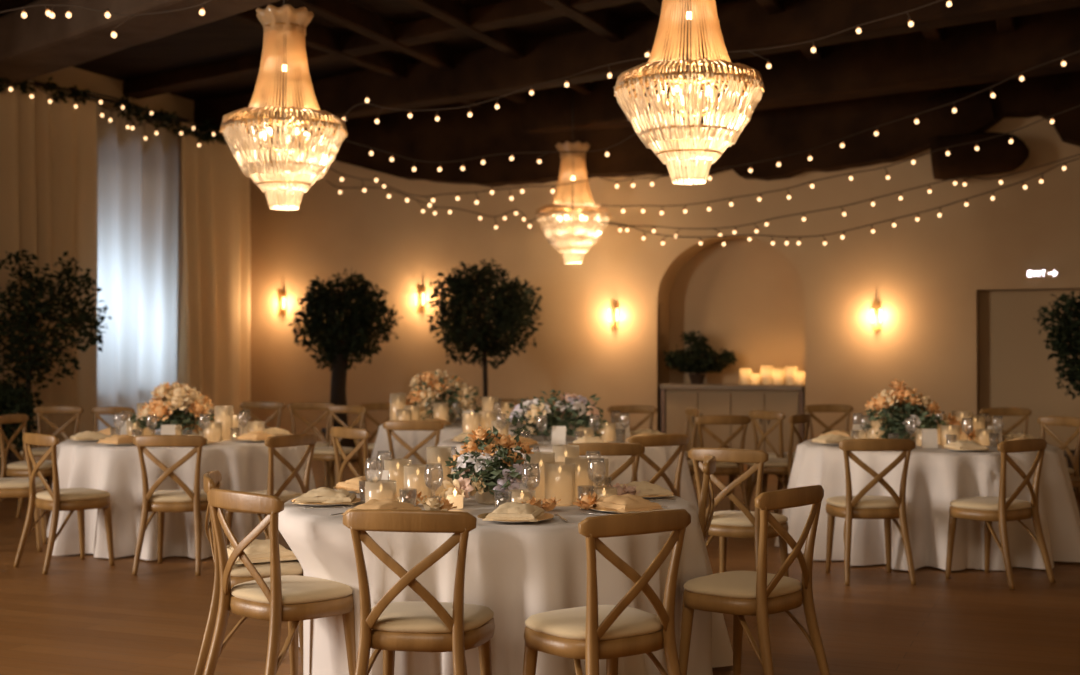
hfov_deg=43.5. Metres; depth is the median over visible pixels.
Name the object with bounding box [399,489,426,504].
rose
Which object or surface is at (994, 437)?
menu card
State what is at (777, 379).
candle
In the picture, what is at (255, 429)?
glass candle
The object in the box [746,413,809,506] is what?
dining chair
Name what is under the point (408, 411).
glass candle
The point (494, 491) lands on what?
water glass
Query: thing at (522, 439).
folded napkin
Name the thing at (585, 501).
rose
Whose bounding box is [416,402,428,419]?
glass candle
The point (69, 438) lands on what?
charger plate
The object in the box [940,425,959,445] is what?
glass candle
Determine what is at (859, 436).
glass candle
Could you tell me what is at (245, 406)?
dining chair
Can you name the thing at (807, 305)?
wall
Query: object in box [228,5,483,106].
ceiling beam
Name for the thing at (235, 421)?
glass candle
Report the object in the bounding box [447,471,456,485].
folded napkin
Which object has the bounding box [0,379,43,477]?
leafy shrub
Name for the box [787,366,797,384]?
candle
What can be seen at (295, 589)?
seat cushion
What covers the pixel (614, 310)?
wall sconce
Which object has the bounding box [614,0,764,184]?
chandelier
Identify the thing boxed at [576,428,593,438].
glass candle
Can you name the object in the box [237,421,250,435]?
menu card
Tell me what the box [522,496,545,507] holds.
rose
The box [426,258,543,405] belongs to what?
potted tree
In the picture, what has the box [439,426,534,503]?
flower arrangement
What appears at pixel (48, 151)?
curtain
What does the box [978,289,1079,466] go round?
door
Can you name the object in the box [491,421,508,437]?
glass candle
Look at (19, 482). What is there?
seat cushion
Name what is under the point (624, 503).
folded napkin
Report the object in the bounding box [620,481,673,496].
folded napkin
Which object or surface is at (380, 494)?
glass candle
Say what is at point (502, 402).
dining chair
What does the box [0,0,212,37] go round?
string light
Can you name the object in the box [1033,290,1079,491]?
potted tree
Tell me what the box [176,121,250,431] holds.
curtain
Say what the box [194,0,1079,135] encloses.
ceiling beam
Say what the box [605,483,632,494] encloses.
rose
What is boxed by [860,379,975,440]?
flower arrangement
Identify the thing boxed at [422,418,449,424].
folded napkin
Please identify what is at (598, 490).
rose
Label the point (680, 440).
dining chair
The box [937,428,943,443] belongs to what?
glass candle
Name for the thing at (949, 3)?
string light
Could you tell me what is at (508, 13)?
ceiling beam
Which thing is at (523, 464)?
wine glass
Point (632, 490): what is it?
rose
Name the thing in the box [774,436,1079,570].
tablecloth
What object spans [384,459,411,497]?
glass candle
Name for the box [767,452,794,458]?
seat cushion
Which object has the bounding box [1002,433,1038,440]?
folded napkin
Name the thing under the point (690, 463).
seat cushion
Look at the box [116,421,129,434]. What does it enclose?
menu card
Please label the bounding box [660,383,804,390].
countertop
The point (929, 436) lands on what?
menu card
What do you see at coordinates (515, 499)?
glass candle
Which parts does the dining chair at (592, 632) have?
leg, post, seat frame, leg, rail, post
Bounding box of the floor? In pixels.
[0,452,1079,674]
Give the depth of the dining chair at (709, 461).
6.76 m
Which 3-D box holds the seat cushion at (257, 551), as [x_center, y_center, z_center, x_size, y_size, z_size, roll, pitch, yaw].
[-1.270,0.949,6.093,0.299,0.082,0.368,0,0,-29]
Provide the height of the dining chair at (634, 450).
0.894 m
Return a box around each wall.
[30,67,193,125]
[250,115,1079,442]
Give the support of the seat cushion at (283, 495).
on the dining chair at (310, 439)
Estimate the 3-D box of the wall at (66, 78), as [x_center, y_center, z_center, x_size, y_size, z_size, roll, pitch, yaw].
[-9.175,-0.897,7.583,0.200,4.800,26.201,0,0,22]
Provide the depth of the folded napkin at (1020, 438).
9.25 m
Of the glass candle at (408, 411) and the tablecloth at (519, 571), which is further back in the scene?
the glass candle at (408, 411)
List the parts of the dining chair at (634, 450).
rail, post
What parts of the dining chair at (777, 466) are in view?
leg, leg, seat frame, post, rail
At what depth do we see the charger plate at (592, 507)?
5.59 m
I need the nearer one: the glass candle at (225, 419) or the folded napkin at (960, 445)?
the folded napkin at (960, 445)
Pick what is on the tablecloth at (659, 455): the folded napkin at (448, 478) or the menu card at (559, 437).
the menu card at (559, 437)
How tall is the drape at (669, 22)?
0.672 m
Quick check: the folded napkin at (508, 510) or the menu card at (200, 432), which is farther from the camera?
the menu card at (200, 432)
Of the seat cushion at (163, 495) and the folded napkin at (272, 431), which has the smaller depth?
the seat cushion at (163, 495)
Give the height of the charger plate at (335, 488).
0.016 m
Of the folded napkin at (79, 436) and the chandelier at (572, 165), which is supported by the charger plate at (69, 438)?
the folded napkin at (79, 436)
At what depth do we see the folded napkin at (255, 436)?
9.85 m
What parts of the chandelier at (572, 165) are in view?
suspension rod, crown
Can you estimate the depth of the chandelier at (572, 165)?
16.59 m
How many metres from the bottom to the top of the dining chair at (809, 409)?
0.894 m
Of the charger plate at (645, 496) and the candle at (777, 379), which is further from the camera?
the candle at (777, 379)
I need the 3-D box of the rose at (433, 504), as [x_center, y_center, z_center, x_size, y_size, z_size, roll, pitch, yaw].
[-0.448,0.689,5.617,0.118,0.079,0.131,0,0,26]
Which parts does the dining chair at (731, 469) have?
post, seat frame, rail, leg, post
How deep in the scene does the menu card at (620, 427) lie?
10.02 m
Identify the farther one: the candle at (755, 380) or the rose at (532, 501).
the candle at (755, 380)
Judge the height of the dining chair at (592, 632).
0.894 m
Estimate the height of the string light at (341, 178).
0.562 m
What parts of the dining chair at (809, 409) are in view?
post, rail, post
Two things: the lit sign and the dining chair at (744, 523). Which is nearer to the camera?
the dining chair at (744, 523)
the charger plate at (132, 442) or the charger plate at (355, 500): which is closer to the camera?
the charger plate at (355, 500)
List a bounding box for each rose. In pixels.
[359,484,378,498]
[396,495,416,505]
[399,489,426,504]
[417,495,446,510]
[438,497,456,510]
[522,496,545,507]
[540,497,560,510]
[573,491,599,509]
[590,484,609,493]
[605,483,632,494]
[623,484,639,494]
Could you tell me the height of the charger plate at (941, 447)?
0.016 m
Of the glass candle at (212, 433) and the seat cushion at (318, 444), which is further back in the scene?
the seat cushion at (318, 444)
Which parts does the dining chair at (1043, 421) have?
post, rail, post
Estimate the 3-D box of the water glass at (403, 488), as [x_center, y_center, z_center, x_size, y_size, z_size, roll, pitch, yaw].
[-0.551,0.681,5.660,0.074,0.095,0.073,0,0,0]
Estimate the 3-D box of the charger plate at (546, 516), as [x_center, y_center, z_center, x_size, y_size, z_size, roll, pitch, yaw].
[-0.097,0.719,5.394,0.307,0.016,0.307,0,0,-11]
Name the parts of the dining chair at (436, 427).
post, rail, post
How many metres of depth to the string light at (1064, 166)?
13.45 m
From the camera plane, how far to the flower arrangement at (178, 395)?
10.12 m
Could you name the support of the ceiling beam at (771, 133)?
attached to the wall at (807, 305)
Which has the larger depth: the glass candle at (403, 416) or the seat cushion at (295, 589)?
the glass candle at (403, 416)
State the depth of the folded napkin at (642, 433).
9.70 m
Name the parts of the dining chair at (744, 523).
post, leg, rail, seat frame, post, leg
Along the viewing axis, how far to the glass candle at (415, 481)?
6.01 m
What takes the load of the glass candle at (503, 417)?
on the tablecloth at (412, 438)
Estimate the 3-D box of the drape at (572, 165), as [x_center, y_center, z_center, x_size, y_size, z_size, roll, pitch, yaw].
[0.407,-1.947,16.714,0.559,0.672,0.559,0,0,0]
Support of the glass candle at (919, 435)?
on the tablecloth at (936, 477)
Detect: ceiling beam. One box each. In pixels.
[0,0,279,83]
[123,0,638,98]
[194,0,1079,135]
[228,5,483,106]
[243,71,1079,186]
[286,0,526,102]
[403,0,591,93]
[521,7,1079,133]
[541,0,685,77]
[756,0,822,60]
[927,89,1028,179]
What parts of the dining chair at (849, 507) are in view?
leg, post, seat frame, rail, leg, post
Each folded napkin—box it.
[70,431,108,440]
[97,427,115,434]
[97,434,135,443]
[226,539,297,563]
[236,431,272,440]
[262,427,290,434]
[292,487,356,504]
[335,476,366,492]
[341,499,421,514]
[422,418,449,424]
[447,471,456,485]
[453,432,473,441]
[482,502,544,521]
[510,436,539,444]
[516,426,551,434]
[573,436,606,442]
[593,494,662,512]
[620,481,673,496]
[624,433,652,442]
[630,428,663,435]
[809,434,851,443]
[819,430,849,436]
[944,440,988,450]
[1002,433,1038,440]
[1007,437,1027,440]
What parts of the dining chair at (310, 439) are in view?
leg, seat frame, post, rail, post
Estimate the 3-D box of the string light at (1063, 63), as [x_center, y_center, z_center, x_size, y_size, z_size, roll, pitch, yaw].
[2.821,-2.078,13.287,5.303,0.925,0.262,0,0,36]
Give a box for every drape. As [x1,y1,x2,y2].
[248,23,319,118]
[551,153,594,207]
[648,0,730,78]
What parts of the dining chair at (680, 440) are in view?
rail, post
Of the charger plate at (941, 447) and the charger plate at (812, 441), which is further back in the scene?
the charger plate at (812, 441)
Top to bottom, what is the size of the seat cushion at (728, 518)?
0.051 m
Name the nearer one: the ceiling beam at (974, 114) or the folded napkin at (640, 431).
the folded napkin at (640, 431)
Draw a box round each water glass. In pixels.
[399,488,416,502]
[494,491,511,504]
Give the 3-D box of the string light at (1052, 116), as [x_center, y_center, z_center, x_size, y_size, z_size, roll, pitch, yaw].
[2.979,-1.773,13.627,5.068,0.959,0.156,0,0,22]
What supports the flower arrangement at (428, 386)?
on the tablecloth at (412, 438)
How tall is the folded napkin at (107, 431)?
0.063 m
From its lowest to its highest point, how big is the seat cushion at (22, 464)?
0.051 m
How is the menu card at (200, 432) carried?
on the tablecloth at (243, 465)
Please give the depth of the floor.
7.18 m
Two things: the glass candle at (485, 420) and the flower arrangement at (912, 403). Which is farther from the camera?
the glass candle at (485, 420)
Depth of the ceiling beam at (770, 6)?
12.72 m
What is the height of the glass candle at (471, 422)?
0.210 m
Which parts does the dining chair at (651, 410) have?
post, rail, post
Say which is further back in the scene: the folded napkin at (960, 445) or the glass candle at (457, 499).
the folded napkin at (960, 445)
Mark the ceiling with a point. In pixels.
(225, 38)
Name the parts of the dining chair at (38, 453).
seat frame, post, rail, post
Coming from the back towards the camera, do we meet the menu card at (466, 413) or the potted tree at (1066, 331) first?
the potted tree at (1066, 331)
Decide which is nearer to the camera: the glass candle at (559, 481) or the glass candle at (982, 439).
the glass candle at (559, 481)
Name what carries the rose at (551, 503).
on the tablecloth at (519, 571)
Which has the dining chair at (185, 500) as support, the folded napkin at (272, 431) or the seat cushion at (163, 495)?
the seat cushion at (163, 495)
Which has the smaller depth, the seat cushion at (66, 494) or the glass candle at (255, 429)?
the seat cushion at (66, 494)
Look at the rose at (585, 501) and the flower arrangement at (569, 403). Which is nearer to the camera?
the rose at (585, 501)
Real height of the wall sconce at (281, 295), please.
0.400 m
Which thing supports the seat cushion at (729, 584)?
on the dining chair at (760, 593)
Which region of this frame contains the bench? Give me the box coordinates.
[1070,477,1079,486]
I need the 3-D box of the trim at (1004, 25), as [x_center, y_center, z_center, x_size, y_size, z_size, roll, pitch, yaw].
[0.907,-3.240,3.849,0.170,0.246,25.804,0,0,21]
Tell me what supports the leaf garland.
hanging from the curtain rod
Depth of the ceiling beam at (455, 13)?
13.61 m
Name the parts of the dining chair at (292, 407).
post, rail, leg, post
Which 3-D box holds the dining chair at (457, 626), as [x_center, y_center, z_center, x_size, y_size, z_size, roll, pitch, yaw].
[-0.422,1.041,4.868,0.479,0.894,0.513,0,0,10]
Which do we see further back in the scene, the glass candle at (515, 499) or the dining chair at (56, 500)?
the dining chair at (56, 500)
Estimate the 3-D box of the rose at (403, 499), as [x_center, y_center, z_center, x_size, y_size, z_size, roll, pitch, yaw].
[-0.572,0.696,5.713,0.098,0.066,0.109,0,0,26]
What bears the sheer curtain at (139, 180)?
hanging from the curtain rod
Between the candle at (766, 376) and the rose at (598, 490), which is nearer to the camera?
the rose at (598, 490)
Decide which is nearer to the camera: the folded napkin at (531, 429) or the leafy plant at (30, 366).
the folded napkin at (531, 429)
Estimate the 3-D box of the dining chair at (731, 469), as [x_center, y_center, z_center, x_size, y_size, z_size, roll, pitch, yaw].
[1.482,1.087,11.349,0.479,0.894,0.513,0,0,-8]
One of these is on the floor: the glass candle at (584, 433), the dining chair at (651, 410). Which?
the dining chair at (651, 410)
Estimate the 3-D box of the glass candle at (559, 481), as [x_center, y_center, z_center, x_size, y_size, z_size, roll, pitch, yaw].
[0.088,0.641,5.946,0.136,0.180,0.134,0,0,0]
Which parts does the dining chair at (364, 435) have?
post, rail, post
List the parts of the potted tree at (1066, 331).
pot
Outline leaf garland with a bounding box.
[0,77,259,150]
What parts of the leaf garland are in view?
stem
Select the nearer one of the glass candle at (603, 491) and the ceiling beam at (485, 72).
the glass candle at (603, 491)
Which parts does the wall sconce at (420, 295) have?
plate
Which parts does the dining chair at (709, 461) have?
post, post, rail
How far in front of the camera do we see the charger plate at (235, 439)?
9.80 m
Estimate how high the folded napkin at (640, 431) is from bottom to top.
0.065 m
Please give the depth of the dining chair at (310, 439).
8.70 m
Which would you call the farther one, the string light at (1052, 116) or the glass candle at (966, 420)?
the string light at (1052, 116)
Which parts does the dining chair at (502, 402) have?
rail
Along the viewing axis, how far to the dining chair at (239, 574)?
5.86 m
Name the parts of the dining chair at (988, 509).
leg, leg, seat frame, post, rail, post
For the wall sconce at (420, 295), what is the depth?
18.39 m
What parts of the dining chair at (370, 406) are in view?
post, rail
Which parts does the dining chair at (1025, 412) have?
post, rail, post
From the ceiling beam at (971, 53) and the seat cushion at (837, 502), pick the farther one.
the ceiling beam at (971, 53)
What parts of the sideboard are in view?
post, door, door, door, door, post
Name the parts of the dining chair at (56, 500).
post, rail, post, seat frame, leg, leg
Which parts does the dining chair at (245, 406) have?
post, rail, post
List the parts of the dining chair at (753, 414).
post, rail, post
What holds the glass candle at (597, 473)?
on the tablecloth at (519, 571)
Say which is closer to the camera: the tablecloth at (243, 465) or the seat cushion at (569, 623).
the seat cushion at (569, 623)
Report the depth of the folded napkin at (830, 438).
9.56 m
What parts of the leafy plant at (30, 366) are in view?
pot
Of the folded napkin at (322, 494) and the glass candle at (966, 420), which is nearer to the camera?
the folded napkin at (322, 494)
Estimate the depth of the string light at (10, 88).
16.15 m
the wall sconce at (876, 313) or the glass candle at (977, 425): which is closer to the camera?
the glass candle at (977, 425)
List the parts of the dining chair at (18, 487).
seat frame, leg, leg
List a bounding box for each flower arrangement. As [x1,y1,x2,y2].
[129,382,217,434]
[403,369,481,422]
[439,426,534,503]
[504,389,607,440]
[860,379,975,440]
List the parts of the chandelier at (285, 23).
frame arm, suspension rod, crown, frame arm, frame arm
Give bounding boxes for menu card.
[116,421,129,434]
[161,425,174,434]
[191,430,204,434]
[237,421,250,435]
[367,470,389,498]
[463,411,473,425]
[490,422,503,437]
[551,426,566,444]
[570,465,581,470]
[616,422,629,439]
[852,424,866,438]
[921,429,937,447]
[987,426,1002,444]
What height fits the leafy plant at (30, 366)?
2.446 m
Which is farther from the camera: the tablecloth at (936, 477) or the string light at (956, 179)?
the string light at (956, 179)
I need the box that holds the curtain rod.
[32,80,201,123]
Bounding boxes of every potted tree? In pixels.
[288,268,403,461]
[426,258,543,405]
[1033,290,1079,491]
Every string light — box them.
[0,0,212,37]
[0,79,235,146]
[326,180,559,228]
[330,0,951,129]
[330,168,589,206]
[345,121,653,170]
[600,51,1079,187]
[600,105,1079,214]
[600,154,1079,237]
[608,158,1079,245]
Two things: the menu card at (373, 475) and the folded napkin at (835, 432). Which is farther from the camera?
the folded napkin at (835, 432)
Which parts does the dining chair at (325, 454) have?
post, seat frame, leg, rail, post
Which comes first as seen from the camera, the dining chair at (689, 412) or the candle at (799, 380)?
the dining chair at (689, 412)
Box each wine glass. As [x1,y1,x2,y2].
[424,464,442,489]
[521,464,539,492]
[587,458,605,484]
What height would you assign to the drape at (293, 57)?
0.672 m
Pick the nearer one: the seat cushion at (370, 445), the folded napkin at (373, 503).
the folded napkin at (373, 503)
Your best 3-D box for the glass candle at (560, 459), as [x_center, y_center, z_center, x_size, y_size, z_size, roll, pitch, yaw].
[0.124,0.624,6.446,0.126,0.220,0.124,0,0,0]
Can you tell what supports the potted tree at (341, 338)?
on the floor
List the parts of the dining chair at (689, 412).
post, rail, post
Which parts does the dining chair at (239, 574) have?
post, rail, post, seat frame, leg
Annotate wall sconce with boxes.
[277,289,285,316]
[416,284,424,313]
[609,299,618,329]
[871,299,881,332]
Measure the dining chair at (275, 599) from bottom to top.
0.894 m
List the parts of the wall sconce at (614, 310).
plate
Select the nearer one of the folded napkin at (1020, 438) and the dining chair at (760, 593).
the dining chair at (760, 593)
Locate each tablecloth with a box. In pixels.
[47,432,315,560]
[278,482,732,674]
[369,418,574,469]
[429,433,706,542]
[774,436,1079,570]
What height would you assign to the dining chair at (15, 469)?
0.894 m
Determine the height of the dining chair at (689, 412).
0.894 m
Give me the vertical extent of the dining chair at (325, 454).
0.894 m
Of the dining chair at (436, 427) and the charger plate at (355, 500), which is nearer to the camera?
the charger plate at (355, 500)
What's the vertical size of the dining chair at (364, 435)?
0.894 m
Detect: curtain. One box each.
[0,80,97,456]
[91,99,182,432]
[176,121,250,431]
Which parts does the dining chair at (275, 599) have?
post, rail, post, seat frame, leg, leg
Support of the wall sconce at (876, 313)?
attached to the wall at (807, 305)
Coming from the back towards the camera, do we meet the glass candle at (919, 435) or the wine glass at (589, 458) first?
the glass candle at (919, 435)
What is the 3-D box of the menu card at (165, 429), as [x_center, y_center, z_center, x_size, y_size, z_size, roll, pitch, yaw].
[-2.673,0.692,9.740,0.100,0.130,0.056,0,0,-17]
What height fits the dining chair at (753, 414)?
0.894 m
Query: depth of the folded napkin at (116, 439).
9.52 m
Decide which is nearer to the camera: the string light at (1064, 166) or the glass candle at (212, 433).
the glass candle at (212, 433)
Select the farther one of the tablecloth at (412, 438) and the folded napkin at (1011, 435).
the tablecloth at (412, 438)
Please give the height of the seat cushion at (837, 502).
0.051 m
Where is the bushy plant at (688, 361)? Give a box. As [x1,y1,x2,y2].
[662,330,737,383]
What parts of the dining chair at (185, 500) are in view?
post, leg, rail, seat frame, post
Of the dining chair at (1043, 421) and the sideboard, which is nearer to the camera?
the dining chair at (1043, 421)
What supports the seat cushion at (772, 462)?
on the dining chair at (777, 466)
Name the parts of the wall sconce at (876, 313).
plate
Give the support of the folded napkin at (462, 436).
on the charger plate
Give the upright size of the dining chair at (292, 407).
0.894 m
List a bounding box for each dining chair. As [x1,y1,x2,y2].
[0,414,52,517]
[0,477,46,551]
[13,433,113,574]
[18,406,83,502]
[91,407,134,431]
[132,435,207,575]
[194,470,302,674]
[203,488,355,674]
[225,433,317,544]
[240,401,284,428]
[287,402,333,488]
[312,405,367,489]
[330,427,370,482]
[343,509,494,674]
[359,403,391,465]
[383,420,443,481]
[495,399,529,412]
[523,509,690,674]
[564,443,644,484]
[607,405,656,431]
[627,434,688,496]
[679,485,829,674]
[684,408,698,492]
[687,415,750,510]
[688,448,788,576]
[698,455,715,544]
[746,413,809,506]
[749,410,794,513]
[804,404,852,439]
[825,439,915,584]
[945,439,1054,589]
[979,408,1031,434]
[1037,416,1079,503]
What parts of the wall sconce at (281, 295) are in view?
plate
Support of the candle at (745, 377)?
on the sideboard
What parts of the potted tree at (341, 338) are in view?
pot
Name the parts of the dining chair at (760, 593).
leg, leg, seat frame, post, rail, post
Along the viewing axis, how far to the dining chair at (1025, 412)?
12.52 m
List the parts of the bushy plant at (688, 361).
pot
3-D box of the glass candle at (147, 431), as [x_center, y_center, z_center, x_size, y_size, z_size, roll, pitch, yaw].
[-3.010,0.632,10.346,0.136,0.260,0.134,0,0,0]
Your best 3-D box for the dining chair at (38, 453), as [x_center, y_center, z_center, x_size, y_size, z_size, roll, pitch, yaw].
[-4.594,1.097,12.735,0.479,0.894,0.513,0,0,2]
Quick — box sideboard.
[660,383,804,463]
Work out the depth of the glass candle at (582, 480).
6.06 m
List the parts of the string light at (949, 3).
bulb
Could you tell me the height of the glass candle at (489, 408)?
0.240 m
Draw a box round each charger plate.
[68,438,101,440]
[100,442,132,444]
[235,439,264,441]
[291,498,360,505]
[334,487,357,491]
[477,513,553,521]
[589,506,657,512]
[611,492,673,497]
[812,441,838,444]
[941,447,988,450]
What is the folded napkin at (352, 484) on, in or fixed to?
on the charger plate at (335, 488)
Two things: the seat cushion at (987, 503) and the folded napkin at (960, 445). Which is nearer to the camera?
the seat cushion at (987, 503)
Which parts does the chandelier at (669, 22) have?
frame arm, frame arm, suspension rod, frame arm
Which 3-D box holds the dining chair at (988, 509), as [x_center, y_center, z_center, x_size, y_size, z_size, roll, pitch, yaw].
[2.848,1.066,8.420,0.479,0.894,0.513,0,0,-36]
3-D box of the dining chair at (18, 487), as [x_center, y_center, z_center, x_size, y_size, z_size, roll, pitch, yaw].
[-3.814,1.075,9.733,0.513,0.894,0.479,0,0,-15]
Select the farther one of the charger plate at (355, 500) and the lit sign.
the lit sign
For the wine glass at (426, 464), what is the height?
0.205 m
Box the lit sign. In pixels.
[1026,269,1059,277]
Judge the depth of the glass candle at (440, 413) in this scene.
11.86 m
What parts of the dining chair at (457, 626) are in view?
post, leg, rail, seat frame, post, leg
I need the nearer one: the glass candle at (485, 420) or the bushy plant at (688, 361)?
the glass candle at (485, 420)
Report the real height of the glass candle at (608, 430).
0.140 m
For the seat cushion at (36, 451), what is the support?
on the dining chair at (38, 453)
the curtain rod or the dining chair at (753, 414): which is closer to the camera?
the dining chair at (753, 414)
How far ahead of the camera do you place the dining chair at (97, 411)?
12.75 m
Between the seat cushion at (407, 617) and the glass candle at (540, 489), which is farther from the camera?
the glass candle at (540, 489)
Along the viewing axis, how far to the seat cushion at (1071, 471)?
10.66 m
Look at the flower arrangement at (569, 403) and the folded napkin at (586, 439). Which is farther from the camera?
the flower arrangement at (569, 403)
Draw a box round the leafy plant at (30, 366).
[0,249,111,483]
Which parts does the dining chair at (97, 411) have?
post, rail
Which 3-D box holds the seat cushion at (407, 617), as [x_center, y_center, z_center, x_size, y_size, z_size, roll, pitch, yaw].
[-0.414,1.009,4.915,0.465,0.051,0.410,0,0,10]
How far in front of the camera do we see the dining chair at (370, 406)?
13.59 m
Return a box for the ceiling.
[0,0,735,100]
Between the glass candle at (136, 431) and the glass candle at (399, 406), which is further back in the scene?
the glass candle at (399, 406)
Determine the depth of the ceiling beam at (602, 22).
13.32 m
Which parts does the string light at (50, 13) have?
bulb, bulb, bulb, bulb, bulb, bulb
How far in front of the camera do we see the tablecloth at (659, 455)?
9.43 m
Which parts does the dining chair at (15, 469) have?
post, rail, post, seat frame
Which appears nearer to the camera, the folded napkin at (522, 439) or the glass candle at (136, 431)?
the folded napkin at (522, 439)
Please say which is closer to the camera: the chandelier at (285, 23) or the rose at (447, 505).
the rose at (447, 505)
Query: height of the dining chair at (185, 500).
0.894 m
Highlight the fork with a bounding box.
[304,506,352,508]
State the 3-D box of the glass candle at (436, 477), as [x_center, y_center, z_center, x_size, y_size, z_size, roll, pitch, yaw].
[-0.473,0.624,6.346,0.116,0.220,0.114,0,0,0]
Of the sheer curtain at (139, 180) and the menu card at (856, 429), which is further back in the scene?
the sheer curtain at (139, 180)
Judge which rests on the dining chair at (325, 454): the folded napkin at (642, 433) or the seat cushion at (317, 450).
the seat cushion at (317, 450)
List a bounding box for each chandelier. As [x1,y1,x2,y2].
[219,0,347,210]
[535,89,610,263]
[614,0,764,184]
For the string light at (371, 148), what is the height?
0.398 m
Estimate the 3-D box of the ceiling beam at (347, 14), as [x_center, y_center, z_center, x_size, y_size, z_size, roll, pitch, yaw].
[-4.655,-3.223,6.099,0.173,0.244,25.804,0,0,21]
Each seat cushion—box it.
[0,477,46,488]
[6,460,51,468]
[20,448,51,454]
[36,488,109,500]
[149,490,206,501]
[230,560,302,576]
[231,575,352,604]
[250,490,301,501]
[306,442,328,447]
[314,447,353,453]
[368,443,374,448]
[371,601,493,633]
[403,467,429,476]
[525,605,661,639]
[684,571,801,598]
[687,460,738,467]
[707,510,787,526]
[747,458,787,466]
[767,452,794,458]
[826,496,898,508]
[950,496,1030,510]
[1067,467,1073,473]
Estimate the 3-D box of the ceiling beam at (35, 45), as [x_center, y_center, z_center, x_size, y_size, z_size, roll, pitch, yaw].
[-0.147,-3.058,8.818,0.687,0.501,17.209,0,-1,-45]
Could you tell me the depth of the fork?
5.77 m
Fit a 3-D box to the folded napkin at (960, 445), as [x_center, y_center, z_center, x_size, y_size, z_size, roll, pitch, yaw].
[2.831,0.714,9.019,0.225,0.061,0.277,0,0,-7]
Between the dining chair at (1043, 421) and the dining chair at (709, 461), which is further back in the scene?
the dining chair at (1043, 421)
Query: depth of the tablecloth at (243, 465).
9.35 m
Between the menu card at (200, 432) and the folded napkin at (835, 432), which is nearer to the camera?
the folded napkin at (835, 432)
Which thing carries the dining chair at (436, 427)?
on the floor
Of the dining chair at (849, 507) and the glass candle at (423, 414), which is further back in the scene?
the glass candle at (423, 414)
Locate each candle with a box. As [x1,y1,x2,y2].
[126,420,143,435]
[137,403,154,434]
[203,422,221,441]
[215,406,232,439]
[231,415,241,436]
[247,422,263,432]
[365,480,396,502]
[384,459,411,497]
[390,393,405,420]
[396,409,411,420]
[404,405,419,420]
[404,465,431,502]
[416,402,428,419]
[427,446,450,494]
[433,403,448,425]
[447,489,462,508]
[463,413,480,432]
[479,411,496,429]
[482,397,497,419]
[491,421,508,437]
[498,402,513,422]
[508,489,535,502]
[527,452,554,499]
[545,462,575,504]
[553,445,578,471]
[565,457,592,500]
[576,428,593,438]
[584,458,608,490]
[591,487,616,499]
[598,423,615,439]
[741,369,751,384]
[753,376,757,383]
[761,365,773,384]
[772,368,780,384]
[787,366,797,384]
[797,376,802,384]
[850,431,866,438]
[867,416,883,438]
[916,428,932,445]
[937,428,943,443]
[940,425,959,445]
[952,411,972,440]
[966,416,984,442]
[976,429,992,444]
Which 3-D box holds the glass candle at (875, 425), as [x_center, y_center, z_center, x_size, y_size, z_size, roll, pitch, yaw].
[2.388,0.656,9.596,0.136,0.200,0.134,0,0,0]
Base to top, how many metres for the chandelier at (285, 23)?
1.843 m
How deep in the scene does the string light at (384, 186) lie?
16.39 m

